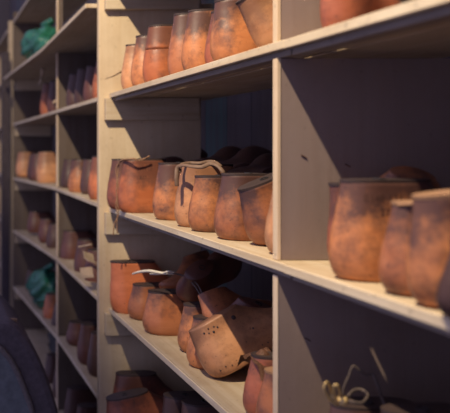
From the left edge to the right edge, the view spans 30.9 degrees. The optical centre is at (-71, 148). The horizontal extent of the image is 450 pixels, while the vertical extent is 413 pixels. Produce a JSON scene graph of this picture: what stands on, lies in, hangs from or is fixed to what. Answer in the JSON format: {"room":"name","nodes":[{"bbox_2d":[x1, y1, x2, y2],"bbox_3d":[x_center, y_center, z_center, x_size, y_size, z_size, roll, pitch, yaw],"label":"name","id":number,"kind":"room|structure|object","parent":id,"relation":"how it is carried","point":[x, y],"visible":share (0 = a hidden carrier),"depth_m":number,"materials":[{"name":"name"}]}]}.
{"room":"pottery storage room","nodes":[
{"label":"pottery storage room","id":0,"kind":"room"},
{"bbox_2d":[0,0,9,40],"bbox_3d":[-1.100,-0.150,7.025,3.800,3.200,0.050,0,0,0],"label":"wall","id":1,"kind":"structure","parent":0,"point":[4,4],"depth_m":7.00,"materials":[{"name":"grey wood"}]},
{"bbox_2d":[10,0,449,300],"bbox_3d":[0.820,-0.150,2.500,0.040,3.200,9.000,0,0,0],"label":"wall","id":2,"kind":"structure","parent":0,"point":[241,121],"depth_m":1.79,"materials":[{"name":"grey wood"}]},
{"bbox_3d":[-1.080,1.475,2.500,3.840,0.050,9.000,0,0,0],"label":"floor","id":3,"kind":"structure","parent":0,"visible":0},
{"bbox_2d":[1,52,9,303],"bbox_3d":[0.422,0.455,3.922,0.045,1.990,0.045,0,0,0],"label":"wooden post","id":4,"kind":"object","parent":3,"relation":"on","point":[5,56],"visible":0.56,"depth_m":3.90,"materials":[{"name":"brown wood"}]},
{"bbox_2d":[0,21,53,307],"bbox_3d":[0.585,0.355,4.480,0.273,2.190,0.880,0,0,0],"label":"shelving unit","id":5,"kind":"object","parent":3,"relation":"on","point":[6,43],"visible":0.12,"depth_m":4.04,"materials":[{"name":"brown wood"}]},
{"bbox_2d":[0,295,57,412],"bbox_3d":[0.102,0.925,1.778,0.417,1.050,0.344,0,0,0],"label":"armchair","id":6,"kind":"object","parent":3,"relation":"on","point":[25,387],"visible":1,"depth_m":1.62,"materials":[{"name":"fabric"}]},
{"bbox_2d":[3,0,213,412],"bbox_3d":[0.559,0.355,2.788,0.326,2.190,2.014,0,0,0],"label":"shelving unit","id":7,"kind":"object","parent":3,"relation":"on","point":[73,47],"visible":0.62,"depth_m":2.49,"materials":[{"name":"brown wood"}]},
{"bbox_2d":[16,151,36,176],"bbox_3d":[0.582,0.079,3.715,0.253,0.134,0.090,0,0,0],"label":"shoe last","id":8,"kind":"object","parent":7,"relation":"on","point":[23,156],"visible":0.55,"depth_m":3.68,"materials":[{"name":"brown wood"}]},
{"bbox_2d":[27,154,32,179],"bbox_3d":[0.582,0.085,3.294,0.253,0.122,0.076,0,0,0],"label":"shoe last","id":9,"kind":"object","parent":7,"relation":"on","point":[30,156],"visible":0.14,"depth_m":3.27,"materials":[{"name":"brown wood"}]},
{"bbox_2d":[25,269,38,290],"bbox_3d":[0.597,0.648,3.475,0.253,0.104,0.083,0,0,0],"label":"shoe last","id":10,"kind":"object","parent":7,"relation":"on","point":[29,271],"visible":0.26,"depth_m":3.45,"materials":[{"name":"brown wood"}]},
{"bbox_2d":[30,153,38,180],"bbox_3d":[0.587,0.082,3.231,0.253,0.127,0.076,0,0,0],"label":"shoe last","id":11,"kind":"object","parent":7,"relation":"on","point":[35,155],"visible":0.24,"depth_m":3.20,"materials":[{"name":"red wood"}]},
{"bbox_2d":[20,17,55,58],"bbox_3d":[0.500,-0.471,3.052,0.216,0.199,0.357,0,0,0],"label":"plastic bag","id":12,"kind":"object","parent":7,"relation":"on","point":[33,40],"visible":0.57,"depth_m":2.96,"materials":[{"name":"green plastic"}]},
{"bbox_2d":[25,262,55,307],"bbox_3d":[0.518,0.597,3.122,0.166,0.195,0.376,0,0,0],"label":"plastic bag","id":13,"kind":"object","parent":7,"relation":"on","point":[41,281],"visible":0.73,"depth_m":3.04,"materials":[{"name":"green plastic"}]},
{"bbox_2d":[27,211,55,232],"bbox_3d":[0.597,0.353,3.403,0.253,0.104,0.083,0,0,0],"label":"shoe last","id":14,"kind":"object","parent":7,"relation":"on","point":[34,218],"visible":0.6,"depth_m":3.37,"materials":[{"name":"red wood"}]},
{"bbox_2d":[39,68,45,85],"bbox_3d":[0.467,-0.299,2.912,0.022,0.073,0.034,0,0,-21],"label":"wooden stick","id":15,"kind":"object","parent":7,"relation":"on","point":[42,69],"visible":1,"depth_m":2.91,"materials":[{"name":"wood"}]},
{"bbox_2d":[40,83,49,114],"bbox_3d":[0.602,-0.212,3.034,0.253,0.146,0.083,0,0,0],"label":"shoe last","id":16,"kind":"object","parent":7,"relation":"on","point":[45,89],"visible":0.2,"depth_m":3.00,"materials":[{"name":"orange wood"}]},
{"bbox_2d":[36,151,55,182],"bbox_3d":[0.582,0.077,3.017,0.253,0.137,0.098,0,0,0],"label":"shoe last","id":17,"kind":"object","parent":7,"relation":"on","point":[46,163],"visible":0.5,"depth_m":2.98,"materials":[{"name":"brown wood"}]},
{"bbox_2d":[38,218,55,242],"bbox_3d":[0.597,0.353,3.058,0.253,0.104,0.083,0,0,0],"label":"shoe last","id":18,"kind":"object","parent":7,"relation":"on","point":[44,223],"visible":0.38,"depth_m":3.03,"materials":[{"name":"red wood"}]},
{"bbox_2d":[43,292,55,318],"bbox_3d":[0.587,0.643,2.861,0.253,0.114,0.090,0,0,0],"label":"shoe last","id":19,"kind":"object","parent":7,"relation":"on","point":[50,299],"visible":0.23,"depth_m":2.83,"materials":[{"name":"orange wood"}]},
{"bbox_2d":[45,352,55,383],"bbox_3d":[0.587,0.883,2.836,0.253,0.114,0.083,0,0,0],"label":"shoe last","id":20,"kind":"object","parent":7,"relation":"on","point":[50,365],"visible":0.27,"depth_m":2.80,"materials":[{"name":"brown wood"}]},
{"bbox_2d":[46,223,55,247],"bbox_3d":[0.597,0.353,2.848,0.253,0.104,0.083,0,0,0],"label":"shoe last","id":21,"kind":"object","parent":7,"relation":"on","point":[51,234],"visible":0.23,"depth_m":2.82,"materials":[{"name":"brown wood"}]},
{"bbox_2d":[47,331,55,352],"bbox_3d":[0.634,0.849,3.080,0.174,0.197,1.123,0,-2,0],"label":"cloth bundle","id":22,"kind":"object","parent":7,"relation":"on","point":[52,345],"visible":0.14,"depth_m":3.29,"materials":[{"name":"grey fabric"}]},
{"bbox_2d":[47,81,56,111],"bbox_3d":[0.602,-0.208,2.853,0.253,0.137,0.083,0,0,0],"label":"shoe last","id":23,"kind":"object","parent":7,"relation":"on","point":[51,106],"visible":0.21,"depth_m":2.82,"materials":[{"name":"red wood"}]},
{"bbox_2d":[51,304,55,325],"bbox_3d":[0.592,0.648,2.701,0.253,0.104,0.083,0,0,0],"label":"shoe last","id":24,"kind":"object","parent":7,"relation":"on","point":[53,319],"visible":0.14,"depth_m":2.68,"materials":[{"name":"brown wood"}]},
{"bbox_2d":[52,368,55,397],"bbox_3d":[0.587,0.883,2.651,0.253,0.114,0.083,0,0,0],"label":"shoe last","id":25,"kind":"object","parent":7,"relation":"on","point":[54,379],"visible":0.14,"depth_m":2.63,"materials":[{"name":"brown wood"}]},
{"bbox_2d":[60,159,71,187],"bbox_3d":[0.589,0.090,2.489,0.253,0.111,0.076,0,0,0],"label":"shoe last","id":26,"kind":"object","parent":7,"relation":"on","point":[67,162],"visible":0.25,"depth_m":2.46,"materials":[{"name":"brown wood"}]},
{"bbox_2d":[66,74,76,105],"bbox_3d":[0.602,-0.201,2.456,0.253,0.123,0.083,0,0,0],"label":"shoe last","id":27,"kind":"object","parent":7,"relation":"on","point":[72,77],"visible":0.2,"depth_m":2.43,"materials":[{"name":"brown wood"}]},
{"bbox_2d":[68,159,83,192],"bbox_3d":[0.577,0.089,2.294,0.253,0.114,0.090,0,0,0],"label":"shoe last","id":28,"kind":"object","parent":7,"relation":"on","point":[76,167],"visible":0.33,"depth_m":2.26,"materials":[{"name":"beige wood"}]},
{"bbox_2d":[60,230,96,259],"bbox_3d":[0.589,0.346,2.499,0.253,0.118,0.098,0,0,0],"label":"shoe last","id":29,"kind":"object","parent":7,"relation":"on","point":[69,239],"visible":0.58,"depth_m":2.46,"materials":[{"name":"red wood"}]},
{"bbox_2d":[64,385,96,412],"bbox_3d":[0.587,0.878,2.414,0.253,0.124,0.083,0,0,0],"label":"shoe last","id":30,"kind":"object","parent":7,"relation":"on","point":[76,394],"visible":0.59,"depth_m":2.38,"materials":[{"name":"brown wood"}]},
{"bbox_2d":[74,68,86,103],"bbox_3d":[0.612,-0.205,2.369,0.253,0.131,0.083,0,0,0],"label":"shoe last","id":31,"kind":"object","parent":7,"relation":"on","point":[81,73],"visible":0.18,"depth_m":2.34,"materials":[{"name":"brown wood"}]},
{"bbox_2d":[66,319,96,345],"bbox_3d":[0.589,0.623,2.390,0.253,0.078,0.090,0,0,0],"label":"shoe last","id":32,"kind":"object","parent":7,"relation":"on","point":[72,335],"visible":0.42,"depth_m":2.36,"materials":[{"name":"red wood"}]},
{"bbox_2d":[74,238,96,271],"bbox_3d":[0.589,0.346,2.258,0.253,0.117,0.090,0,0,0],"label":"shoe last","id":33,"kind":"object","parent":7,"relation":"on","point":[79,261],"visible":0.32,"depth_m":2.23,"materials":[{"name":"red wood"}]},
{"bbox_2d":[80,159,91,194],"bbox_3d":[0.597,0.088,2.205,0.253,0.115,0.083,0,0,0],"label":"shoe last","id":34,"kind":"object","parent":7,"relation":"on","point":[84,179],"visible":0.22,"depth_m":2.18,"materials":[{"name":"brown wood"}]},
{"bbox_2d":[77,321,96,364],"bbox_3d":[0.582,0.600,2.179,0.253,0.124,0.090,0,0,0],"label":"shoe last","id":35,"kind":"object","parent":7,"relation":"on","point":[86,327],"visible":0.32,"depth_m":2.15,"materials":[{"name":"red wood"}]},
{"bbox_2d":[77,402,96,412],"bbox_3d":[0.587,0.878,2.248,0.253,0.124,0.083,0,0,0],"label":"shoe last","id":36,"kind":"object","parent":7,"relation":"on","point":[86,407],"visible":0.67,"depth_m":2.22,"materials":[{"name":"brown wood"}]},
{"bbox_2d":[80,267,93,278],"bbox_3d":[0.435,0.343,1.943,0.036,0.028,0.034,0,0,8],"label":"slip","id":37,"kind":"object","parent":7,"relation":"on","point":[86,272],"visible":1,"depth_m":1.95,"materials":[{"name":"beige paper"}]},
{"bbox_2d":[83,65,95,100],"bbox_3d":[0.602,-0.199,2.185,0.253,0.120,0.083,0,0,0],"label":"shoe last","id":38,"kind":"object","parent":7,"relation":"on","point":[87,89],"visible":0.21,"depth_m":2.16,"materials":[{"name":"red wood"}]},
{"bbox_2d":[83,251,96,263],"bbox_3d":[0.450,0.305,1.964,0.040,0.033,0.034,0,0,-22],"label":"slip","id":39,"kind":"object","parent":7,"relation":"on","point":[89,257],"visible":0.9,"depth_m":1.97,"materials":[{"name":"beige paper"}]},
{"bbox_2d":[84,248,96,281],"bbox_3d":[0.589,0.352,2.111,0.253,0.106,0.083,0,0,0],"label":"shoe last","id":40,"kind":"object","parent":7,"relation":"on","point":[93,251],"visible":0.12,"depth_m":2.08,"materials":[{"name":"red wood"}]},
{"bbox_2d":[87,330,96,376],"bbox_3d":[0.587,0.598,2.062,0.253,0.127,0.083,0,0,0],"label":"shoe last","id":41,"kind":"object","parent":7,"relation":"on","point":[92,351],"visible":0.23,"depth_m":2.04,"materials":[{"name":"brown wood"}]},
{"bbox_2d":[88,156,96,199],"bbox_3d":[0.577,0.082,2.005,0.253,0.127,0.083,0,0,0],"label":"shoe last","id":42,"kind":"object","parent":7,"relation":"on","point":[92,182],"visible":0.17,"depth_m":1.98,"materials":[{"name":"orange wood"}]},
{"bbox_2d":[92,61,96,97],"bbox_3d":[0.599,-0.199,2.051,0.253,0.118,0.083,0,0,0],"label":"shoe last","id":43,"kind":"object","parent":7,"relation":"on","point":[94,84],"visible":0.14,"depth_m":2.03,"materials":[{"name":"orange wood"}]},
{"bbox_2d":[160,149,207,161],"bbox_3d":[0.639,0.033,1.796,0.187,0.089,0.088,0,0,-13],"label":"shoe last","id":44,"kind":"object","parent":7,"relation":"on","point":[204,154],"visible":0.18,"depth_m":1.75,"materials":[{"name":"brown wood"}]},
{"bbox_2d":[97,0,449,412],"bbox_3d":[0.573,0.320,0.665,0.298,2.260,2.230,0,0,0],"label":"shelving unit","id":45,"kind":"object","parent":3,"relation":"on","point":[366,96],"visible":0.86,"depth_m":0.92,"materials":[{"name":"brown wood"}]},
{"bbox_2d":[107,158,127,209],"bbox_3d":[0.554,0.084,1.712,0.248,0.123,0.079,0,0,0],"label":"shoe last","id":46,"kind":"object","parent":45,"relation":"on","point":[111,189],"visible":0.16,"depth_m":1.69,"materials":[{"name":"red wood"}]},
{"bbox_2d":[121,44,134,88],"bbox_3d":[0.587,-0.196,1.697,0.253,0.113,0.072,0,0,0],"label":"shoe last","id":47,"kind":"object","parent":45,"relation":"on","point":[126,82],"visible":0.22,"depth_m":1.67,"materials":[{"name":"brown wood"}]},
{"bbox_2d":[106,388,163,412],"bbox_3d":[0.531,0.607,1.614,0.251,0.106,0.080,0,0,-8],"label":"shoe last","id":48,"kind":"object","parent":45,"relation":"on","point":[136,400],"visible":0.68,"depth_m":1.59,"materials":[{"name":"red wood"}]},
{"bbox_2d":[131,35,146,85],"bbox_3d":[0.589,-0.201,1.620,0.253,0.122,0.076,0,0,0],"label":"shoe last","id":49,"kind":"object","parent":45,"relation":"on","point":[140,44],"visible":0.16,"depth_m":1.59,"materials":[{"name":"beige wood"}]},
{"bbox_2d":[110,259,168,313],"bbox_3d":[0.567,0.336,1.722,0.254,0.124,0.080,0,0,0],"label":"shoe last","id":50,"kind":"object","parent":45,"relation":"on","point":[122,280],"visible":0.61,"depth_m":1.69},
{"bbox_2d":[118,158,165,212],"bbox_3d":[0.561,0.083,1.627,0.253,0.124,0.083,0,0,0],"label":"shoe last","id":51,"kind":"object","parent":45,"relation":"on","point":[137,182],"visible":0.59,"depth_m":1.59,"materials":[{"name":"orange wood"}]},
{"bbox_2d":[113,155,149,235],"bbox_3d":[0.455,0.108,1.599,0.087,0.188,0.029,0,0,41],"label":"string","id":52,"kind":"object","parent":51,"relation":"hanging from","point":[121,160],"visible":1,"depth_m":1.63,"materials":[{"name":"fabric"}]},
{"bbox_2d":[113,370,173,396],"bbox_3d":[0.564,0.599,1.701,0.253,0.121,0.080,0,0,0],"label":"shoe last","id":53,"kind":"object","parent":45,"relation":"on","point":[124,379],"visible":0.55,"depth_m":1.68,"materials":[{"name":"red wood"}]},
{"bbox_2d":[128,282,159,320],"bbox_3d":[0.592,0.356,1.655,0.253,0.082,0.083,0,0,0],"label":"shoe last","id":54,"kind":"object","parent":45,"relation":"on","point":[139,293],"visible":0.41,"depth_m":1.63,"materials":[{"name":"brown wood"}]},
{"bbox_2d":[159,250,209,288],"bbox_3d":[0.607,0.290,1.643,0.189,0.096,0.071,0,0,-30],"label":"shoe last","id":55,"kind":"object","parent":54,"relation":"on","point":[171,282],"visible":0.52,"depth_m":1.64,"materials":[{"name":"brown wood"}]},
{"bbox_2d":[142,24,172,81],"bbox_3d":[0.595,-0.206,1.549,0.253,0.133,0.083,0,0,0],"label":"shoe last","id":56,"kind":"object","parent":45,"relation":"on","point":[155,60],"visible":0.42,"depth_m":1.52,"materials":[{"name":"orange wood"}]},
{"bbox_2d":[142,288,184,335],"bbox_3d":[0.589,0.352,1.530,0.253,0.092,0.090,0,0,0],"label":"shoe last","id":57,"kind":"object","parent":45,"relation":"on","point":[163,309],"visible":0.52,"depth_m":1.50,"materials":[{"name":"brown wood"}]},
{"bbox_2d":[176,251,242,301],"bbox_3d":[0.599,0.268,1.491,0.179,0.112,0.080,0,0,-24],"label":"shoe last","id":58,"kind":"object","parent":57,"relation":"on","point":[218,269],"visible":0.8,"depth_m":1.46,"materials":[{"name":"red wood"}]},
{"bbox_2d":[152,162,181,220],"bbox_3d":[0.589,0.086,1.462,0.253,0.119,0.083,0,0,0],"label":"shoe last","id":59,"kind":"object","parent":45,"relation":"on","point":[165,190],"visible":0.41,"depth_m":1.43,"materials":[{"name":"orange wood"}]},
{"bbox_2d":[167,12,187,74],"bbox_3d":[0.599,-0.204,1.399,0.253,0.130,0.072,0,0,0],"label":"shoe last","id":60,"kind":"object","parent":45,"relation":"on","point":[174,63],"visible":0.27,"depth_m":1.38,"materials":[{"name":"brown wood"}]},
{"bbox_2d":[162,391,201,412],"bbox_3d":[0.582,0.574,1.408,0.253,0.171,0.083,0,0,0],"label":"shoe last","id":61,"kind":"object","parent":45,"relation":"on","point":[172,401],"visible":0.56,"depth_m":1.39,"materials":[{"name":"brown wood"}]},
{"bbox_2d":[177,301,201,352],"bbox_3d":[0.614,0.350,1.385,0.253,0.096,0.076,0,0,0],"label":"shoe last","id":62,"kind":"object","parent":45,"relation":"on","point":[190,309],"visible":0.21,"depth_m":1.36,"materials":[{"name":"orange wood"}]},
{"bbox_2d":[132,269,202,293],"bbox_3d":[0.503,0.292,1.455,0.031,0.081,0.183,0,0,-43],"label":"cord","id":63,"kind":"object","parent":62,"relation":"on","point":[152,272],"visible":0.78,"depth_m":1.46,"materials":[{"name":"white fabric"}]},
{"bbox_2d":[181,9,213,69],"bbox_3d":[0.593,-0.198,1.305,0.253,0.118,0.074,0,0,0],"label":"shoe last","id":64,"kind":"object","parent":45,"relation":"on","point":[198,20],"visible":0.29,"depth_m":1.28,"materials":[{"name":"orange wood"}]},
{"bbox_2d":[181,397,218,412],"bbox_3d":[0.587,0.565,1.320,0.253,0.189,0.083,0,0,0],"label":"shoe last","id":65,"kind":"object","parent":45,"relation":"on","point":[195,404],"visible":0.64,"depth_m":1.29,"materials":[{"name":"brown wood"}]},
{"bbox_2d":[174,164,233,226],"bbox_3d":[0.589,0.086,1.331,0.253,0.119,0.083,0,0,0],"label":"shoe last","id":66,"kind":"object","parent":45,"relation":"on","point":[187,176],"visible":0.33,"depth_m":1.30,"materials":[{"name":"brown wood"}]},
{"bbox_2d":[174,160,225,185],"bbox_3d":[0.497,0.044,1.277,0.091,0.048,0.065,0,0,34],"label":"leather strap","id":67,"kind":"object","parent":66,"relation":"on","point":[206,163],"visible":0.99,"depth_m":1.28,"materials":[{"name":"beige leather"}]},
{"bbox_2d":[188,174,221,232],"bbox_3d":[0.587,0.096,1.256,0.253,0.100,0.080,0,0,0],"label":"shoe last","id":68,"kind":"object","parent":45,"relation":"on","point":[205,191],"visible":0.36,"depth_m":1.23,"materials":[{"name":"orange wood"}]},
{"bbox_2d":[204,11,213,63],"bbox_3d":[0.612,-0.191,1.237,0.254,0.104,0.064,0,0,-7],"label":"shoe last","id":69,"kind":"object","parent":45,"relation":"on","point":[207,55],"visible":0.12,"depth_m":1.23,"materials":[{"name":"red wood"}]},
{"bbox_2d":[192,146,240,161],"bbox_3d":[0.645,0.039,1.526,0.185,0.092,0.087,0,0,-25],"label":"shoe last","id":70,"kind":"object","parent":45,"relation":"on","point":[225,153],"visible":0.15,"depth_m":1.54,"materials":[{"name":"brown wood"}]},
{"bbox_2d":[186,314,272,369],"bbox_3d":[0.597,0.351,1.291,0.253,0.093,0.076,0,0,0],"label":"shoe last","id":71,"kind":"object","parent":45,"relation":"on","point":[192,357],"visible":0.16,"depth_m":1.27,"materials":[{"name":"beige wood"}]},
{"bbox_2d":[198,286,272,316],"bbox_3d":[0.588,0.299,1.321,0.189,0.082,0.076,0,0,-26],"label":"shoe last","id":72,"kind":"object","parent":71,"relation":"on","point":[212,301],"visible":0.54,"depth_m":1.29,"materials":[{"name":"brown wood"}]},
{"bbox_2d":[230,296,269,307],"bbox_3d":[0.612,0.313,1.280,0.186,0.097,0.068,0,0,-24],"label":"shoe last","id":73,"kind":"object","parent":71,"relation":"on","point":[241,300],"visible":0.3,"depth_m":1.25,"materials":[{"name":"red wood"}]},
{"bbox_2d":[188,304,272,377],"bbox_3d":[0.579,0.327,1.223,0.244,0.142,0.084,0,0,-5],"label":"shoe last","id":74,"kind":"object","parent":45,"relation":"on","point":[219,341],"visible":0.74,"depth_m":1.20,"materials":[{"name":"brown wood"}]},
{"bbox_2d":[210,0,256,60],"bbox_3d":[0.589,-0.195,1.155,0.254,0.112,0.079,0,0,-8],"label":"shoe last","id":75,"kind":"object","parent":45,"relation":"on","point":[230,35],"visible":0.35,"depth_m":1.13,"materials":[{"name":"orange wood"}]},
{"bbox_2d":[214,172,268,240],"bbox_3d":[0.589,0.092,1.147,0.253,0.108,0.090,0,0,0],"label":"shoe last","id":76,"kind":"object","parent":45,"relation":"on","point":[228,219],"visible":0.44,"depth_m":1.11,"materials":[{"name":"brown wood"}]},
{"bbox_2d":[218,146,272,167],"bbox_3d":[0.632,0.042,1.402,0.183,0.098,0.090,0,0,-19],"label":"shoe last","id":77,"kind":"object","parent":45,"relation":"on","point":[245,156],"visible":0.34,"depth_m":1.41,"materials":[{"name":"brown wood"}]},
{"bbox_2d":[226,153,272,172],"bbox_3d":[0.626,0.052,1.297,0.186,0.090,0.087,0,0,-32],"label":"shoe last","id":78,"kind":"object","parent":45,"relation":"on","point":[263,163],"visible":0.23,"depth_m":1.28,"materials":[{"name":"brown wood"}]},
{"bbox_2d":[235,0,272,47],"bbox_3d":[0.586,-0.223,1.060,0.243,0.167,0.080,0,0,-9],"label":"shoe last","id":79,"kind":"object","parent":45,"relation":"on","point":[257,15],"visible":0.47,"depth_m":1.04,"materials":[{"name":"brown wood"}]},
{"bbox_2d":[237,172,272,245],"bbox_3d":[0.592,0.085,1.062,0.251,0.121,0.079,0,0,-8],"label":"shoe last","id":80,"kind":"object","parent":45,"relation":"on","point":[255,195],"visible":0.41,"depth_m":1.04,"materials":[{"name":"brown wood"}]},
{"bbox_2d":[243,350,272,412],"bbox_3d":[0.594,0.351,1.052,0.253,0.094,0.080,0,0,0],"label":"shoe last","id":81,"kind":"object","parent":45,"relation":"on","point":[252,386],"visible":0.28,"depth_m":1.03,"materials":[{"name":"red wood"}]},
{"bbox_2d":[237,347,271,380],"bbox_3d":[0.527,0.319,1.048,0.100,0.042,0.078,0,0,0],"label":"scrap","id":82,"kind":"object","parent":81,"relation":"on","point":[246,357],"visible":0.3,"depth_m":1.04,"materials":[{"name":"brown leather"}]},
{"bbox_2d":[256,366,272,412],"bbox_3d":[0.593,0.356,1.008,0.253,0.084,0.076,0,0,0],"label":"shoe last","id":83,"kind":"object","parent":45,"relation":"on","point":[264,404],"visible":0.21,"depth_m":0.99,"materials":[{"name":"brown wood"}]},
{"bbox_2d":[264,191,272,253],"bbox_3d":[0.592,0.094,0.980,0.253,0.104,0.076,0,0,0],"label":"shoe last","id":84,"kind":"object","parent":45,"relation":"on","point":[268,235],"visible":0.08,"depth_m":0.96,"materials":[{"name":"brown wood"}]},
{"bbox_2d":[327,182,339,255],"bbox_3d":[0.609,0.092,0.856,0.254,0.106,0.072,0,0,0],"label":"shoe last","id":85,"kind":"object","parent":45,"relation":"on","point":[333,186],"visible":0.13,"depth_m":0.84,"materials":[{"name":"red wood"}]},
{"bbox_2d":[379,166,443,189],"bbox_3d":[0.604,0.061,0.860,0.144,0.080,0.070,0,0,-17],"label":"shoe last","id":86,"kind":"object","parent":85,"relation":"on","point":[398,171],"visible":0.25,"depth_m":0.83,"materials":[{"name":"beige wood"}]},
{"bbox_2d":[320,0,402,27],"bbox_3d":[0.543,-0.204,0.874,0.149,0.129,0.062,0,0,-18],"label":"shoe last","id":87,"kind":"object","parent":45,"relation":"on","point":[332,12],"visible":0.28,"depth_m":0.83,"materials":[{"name":"red wood"}]},
{"bbox_2d":[329,396,412,412],"bbox_3d":[0.597,0.350,0.851,0.253,0.095,0.080,0,0,0],"label":"shoe last","id":88,"kind":"object","parent":45,"relation":"on","point":[373,404],"visible":0.59,"depth_m":0.83,"materials":[{"name":"brown wood"}]},
{"bbox_2d":[323,365,385,405],"bbox_3d":[0.478,0.271,0.796,0.071,0.049,0.033,0,0,0],"label":"shoelace","id":89,"kind":"object","parent":88,"relation":"attached to","point":[342,400],"visible":1,"depth_m":0.80,"materials":[{"name":"fabric"}]},
{"bbox_2d":[328,178,436,281],"bbox_3d":[0.581,0.089,0.800,0.258,0.113,0.076,0,0,0],"label":"shoe last","id":90,"kind":"object","parent":45,"relation":"on","point":[363,205],"visible":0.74,"depth_m":0.77,"materials":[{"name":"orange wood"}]},
{"bbox_2d":[378,200,412,296],"bbox_3d":[0.582,0.098,0.716,0.253,0.094,0.076,0,0,0],"label":"shoe last","id":91,"kind":"object","parent":45,"relation":"on","point":[393,253],"visible":0.45,"depth_m":0.70,"materials":[{"name":"brown wood"}]},
{"bbox_2d":[397,190,449,206],"bbox_3d":[0.471,0.048,0.669,0.011,0.020,0.064,0,0,-5],"label":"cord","id":92,"kind":"object","parent":91,"relation":"on","point":[409,204],"visible":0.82,"depth_m":0.69,"materials":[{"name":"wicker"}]},
{"bbox_2d":[381,402,449,412],"bbox_3d":[0.597,0.337,0.755,0.253,0.122,0.076,0,0,0],"label":"shoe last","id":93,"kind":"object","parent":45,"relation":"on","point":[416,407],"visible":1,"depth_m":0.75,"materials":[{"name":"brown wood"}]},
{"bbox_2d":[406,189,449,307],"bbox_3d":[0.572,0.089,0.653,0.253,0.113,0.068,0,0,-8],"label":"shoe last","id":94,"kind":"object","parent":45,"relation":"on","point":[428,249],"visible":0.92,"depth_m":0.64,"materials":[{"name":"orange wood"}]},
{"bbox_2d":[436,253,449,316],"bbox_3d":[0.566,0.113,0.606,0.254,0.065,0.064,0,0,-7],"label":"shoe last","id":95,"kind":"object","parent":45,"relation":"on","point":[443,288],"visible":1,"depth_m":0.60,"materials":[{"name":"brown wood"}]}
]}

